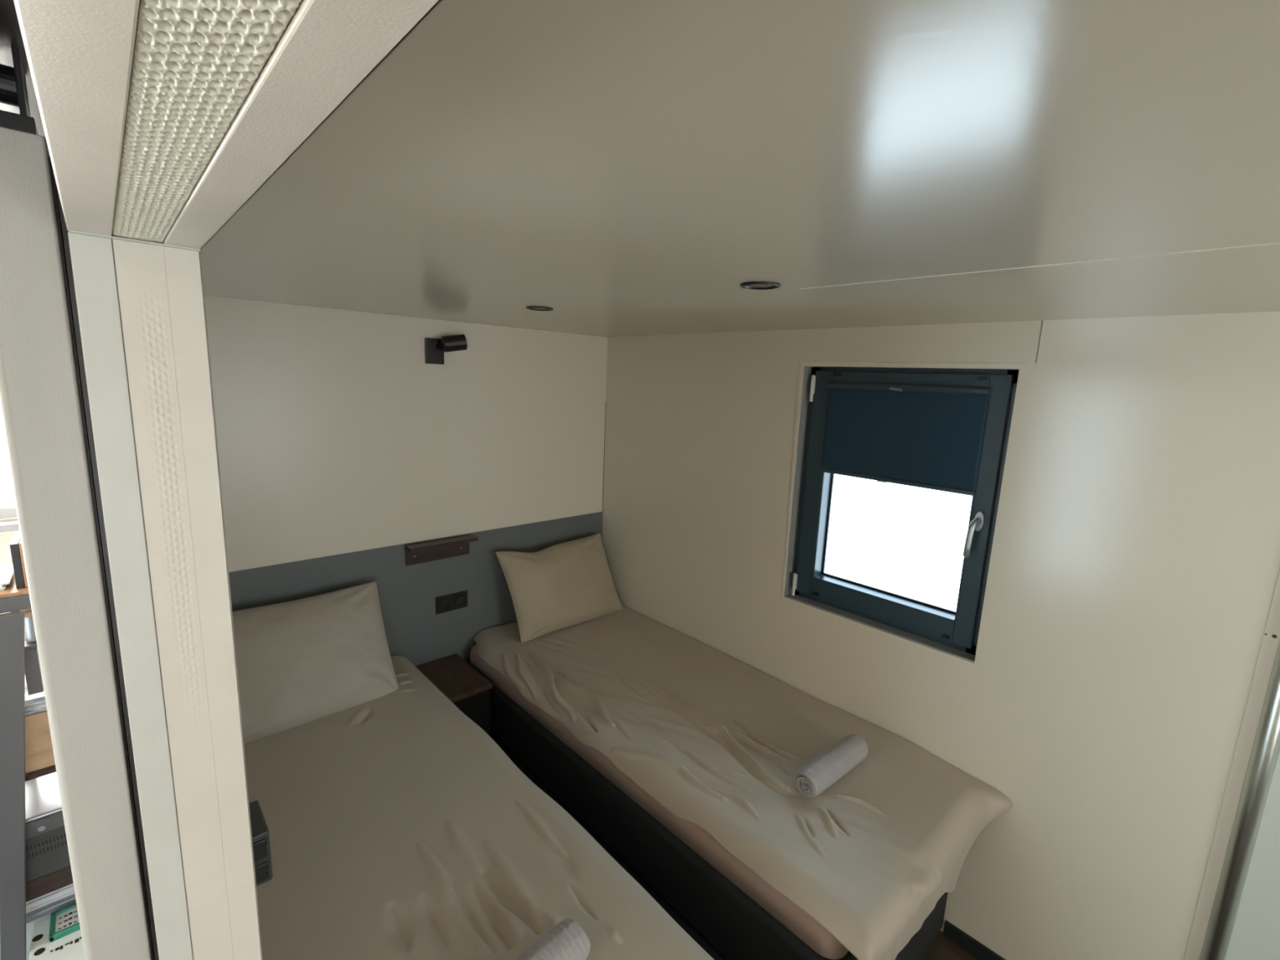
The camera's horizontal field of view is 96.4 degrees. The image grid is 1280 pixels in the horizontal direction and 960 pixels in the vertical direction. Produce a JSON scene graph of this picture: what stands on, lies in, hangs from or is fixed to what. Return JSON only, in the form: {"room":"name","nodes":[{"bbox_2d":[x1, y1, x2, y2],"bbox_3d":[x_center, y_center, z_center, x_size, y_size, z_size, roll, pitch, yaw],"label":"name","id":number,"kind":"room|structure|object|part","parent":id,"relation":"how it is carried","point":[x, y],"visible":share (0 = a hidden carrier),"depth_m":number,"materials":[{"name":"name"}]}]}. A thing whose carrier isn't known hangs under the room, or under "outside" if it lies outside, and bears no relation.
{"room":"cabin bedroom","nodes":[
{"label":"cabin bedroom","id":0,"kind":"room"},
{"bbox_2d":[0,517,19,613],"bbox_3d":[-3.779,0.160,2.073,2.739,2.500,0.100,-7,14,-42],"label":"wall","id":1,"kind":"structure","parent":0,"point":[6,539],"depth_m":2.74,"materials":[{"name":"beige"}]},
{"bbox_2d":[0,505,19,533],"bbox_3d":[-3.551,-0.116,2.131,2.000,0.840,0.200,-7,14,-42],"label":"window","id":2,"kind":"structure","parent":1,"relation":"in","point":[6,512],"depth_m":2.71,"materials":[{"name":"silver metal"}]},
{"bbox_3d":[-3.541,0.284,2.172,2.000,0.040,0.120,-7,14,-42],"label":"sill","id":3,"kind":"part","parent":2,"relation":"part of","materials":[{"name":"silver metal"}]},
{"bbox_2d":[111,0,194,959],"bbox_3d":[-1.294,0.361,1.516,0.103,2.500,4.140,-7,14,-42],"label":"wall","id":4,"kind":"structure","parent":0,"point":[112,231],"depth_m":0.65,"materials":[{"name":"white metal"}]},
{"bbox_2d":[13,0,139,235],"bbox_3d":[-0.226,-0.179,0.229,0.033,0.008,1.010,-7,14,-42],"label":"trim","id":5,"kind":"structure","parent":4,"relation":"attached to","point":[79,53],"depth_m":0.27,"materials":[{"name":"white metal"}]},
{"bbox_2d":[0,0,155,959],"bbox_3d":[-0.960,0.562,0.998,0.142,2.288,2.800,-7,14,-42],"label":"sliding door","id":6,"kind":"structure","parent":4,"relation":"in","point":[42,406],"depth_m":0.63,"materials":[{"name":"white plastic"}]},
{"bbox_3d":[-0.916,-0.483,0.813,0.142,0.164,2.800,-7,14,-42],"label":"door rail","id":7,"kind":"part","parent":6,"relation":"part of","materials":[{"name":"black metal"}]},
{"bbox_2d":[56,184,159,959],"bbox_3d":[-0.635,0.701,0.765,0.007,2.145,0.018,-7,14,-42],"label":"trim","id":8,"kind":"structure","parent":4,"relation":"attached to","point":[64,230],"depth_m":0.65,"materials":[{"name":"black plastic"}]},
{"bbox_2d":[67,231,193,959],"bbox_3d":[-0.613,0.752,0.772,0.033,2.045,0.006,-7,14,-42],"label":"trim","id":9,"kind":"structure","parent":4,"relation":"attached to","point":[92,260],"depth_m":0.66,"materials":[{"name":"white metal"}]},
{"bbox_2d":[68,230,200,251],"bbox_3d":[-0.540,-0.256,0.615,0.106,0.002,0.014,-7,14,-42],"label":"trim","id":10,"kind":"structure","parent":4,"relation":"attached to","point":[112,237],"depth_m":0.61,"materials":[{"name":"white metal"}]},
{"bbox_2d":[112,239,233,959],"bbox_3d":[-0.584,0.749,0.795,0.041,2.045,0.001,-7,14,-42],"label":"trim","id":11,"kind":"structure","parent":4,"relation":"attached to","point":[140,271],"depth_m":0.68,"materials":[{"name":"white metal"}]},
{"bbox_2d":[111,0,301,243],"bbox_3d":[-0.198,-0.182,0.255,0.041,0.003,1.010,-7,14,-42],"label":"trim","id":12,"kind":"structure","parent":4,"relation":"attached to","point":[196,63],"depth_m":0.27,"materials":[{"name":"beige plastic"}]},
{"bbox_2d":[248,800,272,886],"bbox_3d":[-0.734,0.686,1.072,0.056,0.104,0.108,-7,14,-42],"label":"box","id":13,"kind":"object","parent":4,"relation":"attached to","point":[260,830],"visible":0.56,"depth_m":1.05,"materials":[{"name":"grey plastic"}]},
{"bbox_2d":[163,0,443,959],"bbox_3d":[-0.217,0.775,0.457,0.034,2.140,1.030,-7,14,-42],"label":"trim","id":14,"kind":"structure","parent":4,"relation":"attached to","point":[326,50],"depth_m":0.64,"materials":[{"name":"white metal"}]},
{"bbox_2d":[204,295,607,572],"bbox_3d":[-0.933,0.344,2.735,2.073,2.140,0.120,-7,14,-42],"label":"wall","id":15,"kind":"structure","parent":0,"point":[336,434],"depth_m":2.41,"materials":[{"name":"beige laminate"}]},
{"bbox_2d":[228,511,602,666],"bbox_3d":[-0.954,0.840,2.734,1.952,1.161,0.004,-7,14,-42],"label":"headboard panel","id":16,"kind":"object","parent":15,"relation":"attached to","point":[414,630],"visible":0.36,"depth_m":2.65,"materials":[{"name":"grey blue-grey laminate"}]},
{"bbox_2d":[404,533,478,565],"bbox_3d":[-0.903,0.324,2.619,0.319,0.095,0.071,-7,14,-42],"label":"wall shelf","id":17,"kind":"object","parent":16,"relation":"attached to","point":[450,547],"visible":1,"depth_m":2.61,"materials":[{"name":"brown wood"}]},
{"bbox_3d":[-0.791,0.274,2.714,0.017,0.016,0.070,-7,14,-42],"label":"shelf","id":18,"kind":"part","parent":17,"relation":"part of","materials":[{"name":"brown wood"}]},
{"bbox_2d":[435,590,467,613],"bbox_3d":[-0.894,0.582,2.724,0.158,0.082,0.013,-7,14,-42],"label":"double socket","id":19,"kind":"object","parent":16,"relation":"attached to","point":[451,602],"visible":1,"depth_m":2.72,"materials":[{"name":"black plastic"}]},
{"bbox_2d":[424,333,466,364],"bbox_3d":[-0.838,-0.567,2.473,0.164,0.132,0.099,-4,12,-30],"label":"wall spotlight","id":20,"kind":"object","parent":15,"relation":"attached to","point":[434,348],"visible":1,"depth_m":2.46,"materials":[{"name":"black metal"}]},
{"bbox_3d":[-0.891,-0.558,2.480,0.077,0.108,0.022,-7,14,-42],"label":"wall plate","id":21,"kind":"part","parent":20,"relation":"part of","materials":[{"name":"black metal"}]},
{"bbox_2d":[200,0,1279,337],"bbox_3d":[0.677,-0.402,0.892,2.073,0.100,4.720,-7,14,-42],"label":"ceiling","id":22,"kind":"structure","parent":0,"point":[615,167],"depth_m":0.59,"materials":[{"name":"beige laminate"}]},
{"bbox_2d":[526,306,553,311],"bbox_3d":[-0.334,-0.570,1.905,0.089,0.005,0.089,-7,14,-42],"label":"recessed light","id":23,"kind":"object","parent":22,"relation":"in","point":[531,308],"visible":1,"depth_m":1.90,"materials":[{"name":"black metal"}]},
{"bbox_2d":[740,281,781,289],"bbox_3d":[0.270,-0.435,1.282,0.089,0.005,0.089,-7,14,-42],"label":"recessed light","id":24,"kind":"object","parent":22,"relation":"in","point":[752,285],"visible":1,"depth_m":1.28,"materials":[{"name":"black metal"}]},
{"bbox_2d":[801,242,1279,288],"bbox_3d":[0.836,-0.332,0.820,0.003,0.001,1.380,-7,14,-42],"label":"trim","id":25,"kind":"structure","parent":22,"relation":"attached to","point":[1276,242],"depth_m":0.95,"materials":[{"name":"white"}]},
{"bbox_2d":[601,311,1279,959],"bbox_3d":[0.707,0.467,2.419,0.120,2.140,2.600,-7,14,-42],"label":"wall","id":26,"kind":"structure","parent":0,"point":[1134,568],"depth_m":1.74,"materials":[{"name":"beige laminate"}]},
{"bbox_2d":[602,410,605,509],"bbox_3d":[-0.201,-0.127,3.240,0.005,0.630,0.004,-7,14,-42],"label":"trim","id":27,"kind":"structure","parent":26,"relation":"attached to","point":[605,411],"depth_m":3.23,"materials":[{"name":"grey"}]},
{"bbox_2d":[783,366,975,662],"bbox_3d":[0.899,0.079,2.103,0.047,0.964,0.737,-7,14,-42],"label":"trim","id":28,"kind":"structure","parent":26,"relation":"attached to","point":[807,370],"depth_m":2.31,"materials":[{"name":"grey"}]},
{"bbox_2d":[791,366,1018,655],"bbox_3d":[0.912,0.073,2.113,0.162,0.956,0.736,-7,14,-42],"label":"window","id":29,"kind":"structure","parent":26,"relation":"in","point":[923,620],"depth_m":2.05,"materials":[{"name":"blue"}]},
{"bbox_2d":[809,373,991,639],"bbox_3d":[0.900,0.071,2.079,0.030,0.894,0.562,-7,14,-42],"label":"roller blind","id":30,"kind":"object","parent":29,"relation":"attached to","point":[928,437],"visible":1,"depth_m":2.01,"materials":[{"name":"blue"}]},
{"bbox_3d":[0.712,0.210,2.315,0.001,0.507,0.001,-7,14,-42],"label":"tension cord","id":31,"kind":"part","parent":30,"relation":"part of","materials":[{"name":"black plastic"}]},
{"bbox_3d":[1.086,0.295,1.921,0.001,0.507,0.001,-7,14,-42],"label":"tension cord","id":32,"kind":"part","parent":30,"relation":"part of","materials":[{"name":"black plastic"}]},
{"bbox_3d":[1.084,0.189,1.863,0.058,0.129,0.024,-4,12,-30],"label":"lever","id":33,"kind":"part","parent":29,"relation":"part of","materials":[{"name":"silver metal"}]},
{"bbox_3d":[1.111,0.135,1.874,0.011,0.068,0.029,-7,14,-42],"label":"handle","id":34,"kind":"part","parent":29,"relation":"part of","materials":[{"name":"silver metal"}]},
{"bbox_2d":[782,361,1029,665],"bbox_3d":[0.885,0.075,2.084,0.003,0.988,0.784,-7,14,-42],"label":"trim","id":35,"kind":"structure","parent":26,"relation":"attached to","point":[855,364],"depth_m":2.14,"materials":[{"name":"beige"}]},
{"bbox_2d":[942,920,1005,959],"bbox_3d":[1.288,1.651,1.848,0.013,0.057,0.575,-7,14,-42],"label":"baseboard","id":36,"kind":"structure","parent":26,"relation":"attached to","point":[975,948],"depth_m":1.99,"materials":[{"name":"black"}]},
{"bbox_2d":[1035,320,1043,363],"bbox_3d":[1.185,-0.409,1.698,0.001,0.125,0.002,-7,14,-42],"label":"trim","id":37,"kind":"structure","parent":26,"relation":"attached to","point":[1042,320],"depth_m":1.70,"materials":[{"name":"grey"}]},
{"bbox_2d":[1183,569,1279,959],"bbox_3d":[1.539,0.672,1.455,0.002,2.140,0.027,-7,14,-42],"label":"trim","id":38,"kind":"structure","parent":26,"relation":"attached to","point":[1269,645],"depth_m":1.47,"materials":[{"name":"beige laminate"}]},
{"bbox_2d":[1199,640,1279,959],"bbox_3d":[1.554,0.679,1.422,0.026,2.140,0.043,-7,14,-42],"label":"trim","id":39,"kind":"structure","parent":26,"relation":"attached to","point":[1266,745],"depth_m":1.45,"materials":[{"name":"silver metal"}]},
{"bbox_2d":[922,930,978,959],"bbox_3d":[-0.995,1.798,0.812,5.020,0.060,6.200,-7,14,-42],"label":"floor","id":40,"kind":"structure","parent":0,"point":[942,948],"depth_m":1.99,"materials":[{"name":"brown wood"}]},
{"bbox_2d":[0,574,73,959],"bbox_3d":[-2.034,0.944,1.515,1.000,1.293,0.356,-7,14,-42],"label":"storage rack","id":41,"kind":"object","parent":40,"relation":"on","point":[19,657],"visible":0.41,"depth_m":1.56,"materials":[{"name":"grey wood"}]},
{"bbox_2d":[0,563,13,591],"bbox_3d":[-1.857,0.280,1.543,0.229,0.018,0.224,-7,14,-42],"label":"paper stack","id":42,"kind":"object","parent":41,"relation":"on","point":[6,571],"visible":0.8,"depth_m":1.60,"materials":[{"name":"white paper"}]},
{"bbox_3d":[-1.732,0.971,1.579,0.168,1.242,0.030,-7,14,-42],"label":"leg","id":43,"kind":"part","parent":41,"relation":"part of","materials":[{"name":"grey metal"}]},
{"bbox_3d":[-1.917,0.358,1.311,1.000,0.040,0.026,-7,14,-42],"label":"rail","id":44,"kind":"part","parent":41,"relation":"part of","materials":[{"name":"grey metal"}]},
{"bbox_2d":[9,532,25,588],"bbox_3d":[-1.730,0.222,1.596,0.016,0.125,0.150,-7,14,-42],"label":"board","id":45,"kind":"object","parent":41,"relation":"on","point":[14,545],"visible":0.74,"depth_m":1.54,"materials":[{"name":"black plastic"}]},
{"bbox_2d":[18,538,27,587],"bbox_3d":[-1.698,0.218,1.625,0.070,0.125,0.150,-7,14,-42],"label":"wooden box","id":46,"kind":"object","parent":41,"relation":"on","point":[20,543],"visible":0.2,"depth_m":1.55,"materials":[{"name":"brown wood"}]},
{"bbox_2d":[21,608,36,642],"bbox_3d":[-1.681,0.399,1.597,0.061,0.091,0.061,-7,14,-42],"label":"storage jar","id":47,"kind":"object","parent":41,"relation":"on","point":[29,631],"visible":0.28,"depth_m":1.57,"materials":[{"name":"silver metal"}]},
{"bbox_3d":[-1.679,0.362,1.590,0.061,0.015,0.061,-7,14,-42],"label":"lid","id":48,"kind":"part","parent":47,"relation":"part of","materials":[{"name":"brown cardboard"}]},
{"bbox_2d":[24,640,37,649],"bbox_3d":[-1.734,0.428,1.714,0.200,0.010,0.319,-7,14,-42],"label":"shelf","id":49,"kind":"object","parent":41,"relation":"attached to","point":[28,646],"depth_m":1.57,"materials":[{"name":"grey metal"}]},
{"bbox_2d":[25,710,55,773],"bbox_3d":[-1.800,0.725,1.669,0.230,0.168,0.225,-7,14,-42],"label":"cardboard box","id":50,"kind":"object","parent":41,"relation":"on","point":[39,754],"visible":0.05,"depth_m":1.61,"materials":[{"name":"brown cardboard"}]},
{"bbox_2d":[24,673,46,715],"bbox_3d":[-1.787,0.620,1.649,0.210,0.046,0.210,-7,14,-42],"label":"magazine stack","id":51,"kind":"object","parent":50,"relation":"on","point":[34,703],"visible":0.03,"depth_m":1.60,"materials":[{"name":"white paper"}]},
{"bbox_2d":[25,772,70,882],"bbox_3d":[-1.799,1.034,1.724,0.350,0.189,0.263,-7,14,-42],"label":"appliance","id":52,"kind":"object","parent":41,"relation":"on","point":[46,840],"visible":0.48,"depth_m":1.66,"materials":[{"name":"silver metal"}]},
{"bbox_3d":[-1.703,0.990,1.628,0.018,0.018,0.008,-7,14,-42],"label":"knob","id":53,"kind":"part","parent":52,"relation":"part of","materials":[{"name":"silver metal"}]},
{"bbox_3d":[-1.720,1.054,1.641,0.346,0.182,0.008,-7,14,-42],"label":"panel","id":54,"kind":"part","parent":52,"relation":"part of","materials":[{"name":"grey plastic"}]},
{"bbox_3d":[-1.672,1.073,1.684,0.185,0.100,0.001,-7,14,-42],"label":"panel","id":55,"kind":"part","parent":52,"relation":"part of","materials":[{"name":"grey plastic"}]},
{"bbox_2d":[26,893,75,959],"bbox_3d":[-1.882,1.406,1.840,0.400,0.242,0.220,-7,14,-42],"label":"plastic tub","id":56,"kind":"object","parent":40,"relation":"on","point":[46,911],"visible":0.04,"depth_m":1.74,"materials":[{"name":"white plastic"}]},
{"bbox_2d":[26,883,75,913],"bbox_3d":[-1.852,1.261,1.831,0.277,0.049,0.182,-7,14,-42],"label":"paper stack","id":57,"kind":"object","parent":56,"relation":"on","point":[53,896],"visible":0.08,"depth_m":1.75,"materials":[{"name":"white paper"}]},
{"bbox_3d":[-1.877,1.298,1.821,0.400,0.021,0.220,-7,14,-42],"label":"tub lid","id":58,"kind":"part","parent":56,"relation":"part of","materials":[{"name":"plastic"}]},
{"bbox_2d":[28,915,84,959],"bbox_3d":[-1.647,1.462,1.701,0.213,0.241,0.306,-7,14,-42],"label":"box","id":59,"kind":"object","parent":40,"relation":"on","point":[68,947],"visible":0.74,"depth_m":1.65,"materials":[{"name":"white plastic"}]},
{"bbox_2d":[31,933,43,942],"bbox_3d":[-1.762,1.340,1.674,0.023,0.001,0.023,-7,14,-42],"label":"light","id":60,"kind":"object","parent":59,"relation":"on","point":[35,937],"depth_m":1.67,"materials":[{"name":"black"}]},
{"bbox_2d":[33,947,45,955],"bbox_3d":[-1.716,1.349,1.635,0.023,0.001,0.023,-7,14,-42],"label":"light","id":61,"kind":"object","parent":59,"relation":"on","point":[37,951],"depth_m":1.64,"materials":[{"name":"black"}]},
{"bbox_2d":[48,902,79,942],"bbox_3d":[-1.696,1.320,1.740,0.138,0.019,0.102,-7,14,-42],"label":"tray","id":62,"kind":"object","parent":59,"relation":"on","point":[64,922],"visible":0.48,"depth_m":1.71,"materials":[{"name":"teal plastic"}]},
{"bbox_2d":[415,653,493,736],"bbox_3d":[-0.865,1.162,2.634,0.220,0.570,0.360,-7,14,-42],"label":"nightstand","id":63,"kind":"object","parent":40,"relation":"on","point":[468,690],"visible":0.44,"depth_m":2.53,"materials":[{"name":"brown wood"}]},
{"bbox_3d":[-0.745,1.035,2.487,0.204,0.200,0.011,-7,14,-42],"label":"drawer","id":64,"kind":"part","parent":63,"relation":"part of","materials":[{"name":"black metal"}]},
{"bbox_2d":[467,643,947,959],"bbox_3d":[0.107,1.210,2.415,0.873,0.631,1.980,-7,14,-42],"label":"bed","id":65,"kind":"object","parent":40,"relation":"on","point":[729,910],"visible":0.2,"depth_m":1.84,"materials":[{"name":"black fabric"}]},
{"bbox_2d":[473,605,1011,959],"bbox_3d":[0.165,1.032,2.339,0.875,0.367,2.116,-7,14,-42],"label":"sheet","id":66,"kind":"object","parent":65,"relation":"on","point":[720,742],"visible":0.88,"depth_m":1.92,"materials":[{"name":"beige fabric"}]},
{"bbox_2d":[495,533,622,643],"bbox_3d":[-0.385,0.544,2.972,0.702,0.432,0.228,-8,14,-44],"label":"pillow","id":67,"kind":"object","parent":66,"relation":"on","point":[559,586],"visible":1,"depth_m":2.87,"materials":[{"name":"beige fabric"}]},
{"bbox_2d":[793,733,867,796],"bbox_3d":[0.633,0.935,1.885,0.326,0.083,0.093,-6,13,-40],"label":"rolled towel","id":68,"kind":"object","parent":66,"relation":"on","point":[818,774],"visible":1,"depth_m":1.83,"materials":[{"name":"grey fabric"}]},
{"bbox_2d":[1224,748,1279,959],"bbox_3d":[2.251,0.820,0.790,0.124,2.139,1.855,-7,14,-42],"label":"wall panel","id":69,"kind":"object","parent":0,"point":[1255,932],"depth_m":1.45,"materials":[{"name":"white paint"}]},
{"bbox_3d":[-0.692,1.307,1.678,0.810,0.631,1.980,-7,14,-42],"label":"bed","id":70,"kind":"object","parent":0,"visible":0},
{"bbox_2d":[244,655,714,959],"bbox_3d":[-0.659,1.088,1.626,0.838,0.264,2.036,-7,14,-42],"label":"sheet","id":71,"kind":"object","parent":70,"relation":"on","point":[399,828],"visible":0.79,"depth_m":1.52,"materials":[{"name":"beige fabric"}]},
{"bbox_2d":[232,582,398,743],"bbox_3d":[-1.265,0.672,2.114,0.660,0.407,0.276,-7,14,-42],"label":"pillow","id":72,"kind":"object","parent":71,"relation":"on","point":[301,661],"visible":0.76,"depth_m":2.09,"materials":[{"name":"beige fabric"}]},
{"bbox_2d":[514,918,591,959],"bbox_3d":[-0.248,1.028,1.156,0.093,0.083,0.327,12,14,42],"label":"rolled towel","id":73,"kind":"object","parent":71,"relation":"on","point":[567,940],"visible":1,"depth_m":1.22,"materials":[{"name":"grey fabric"}]}
]}

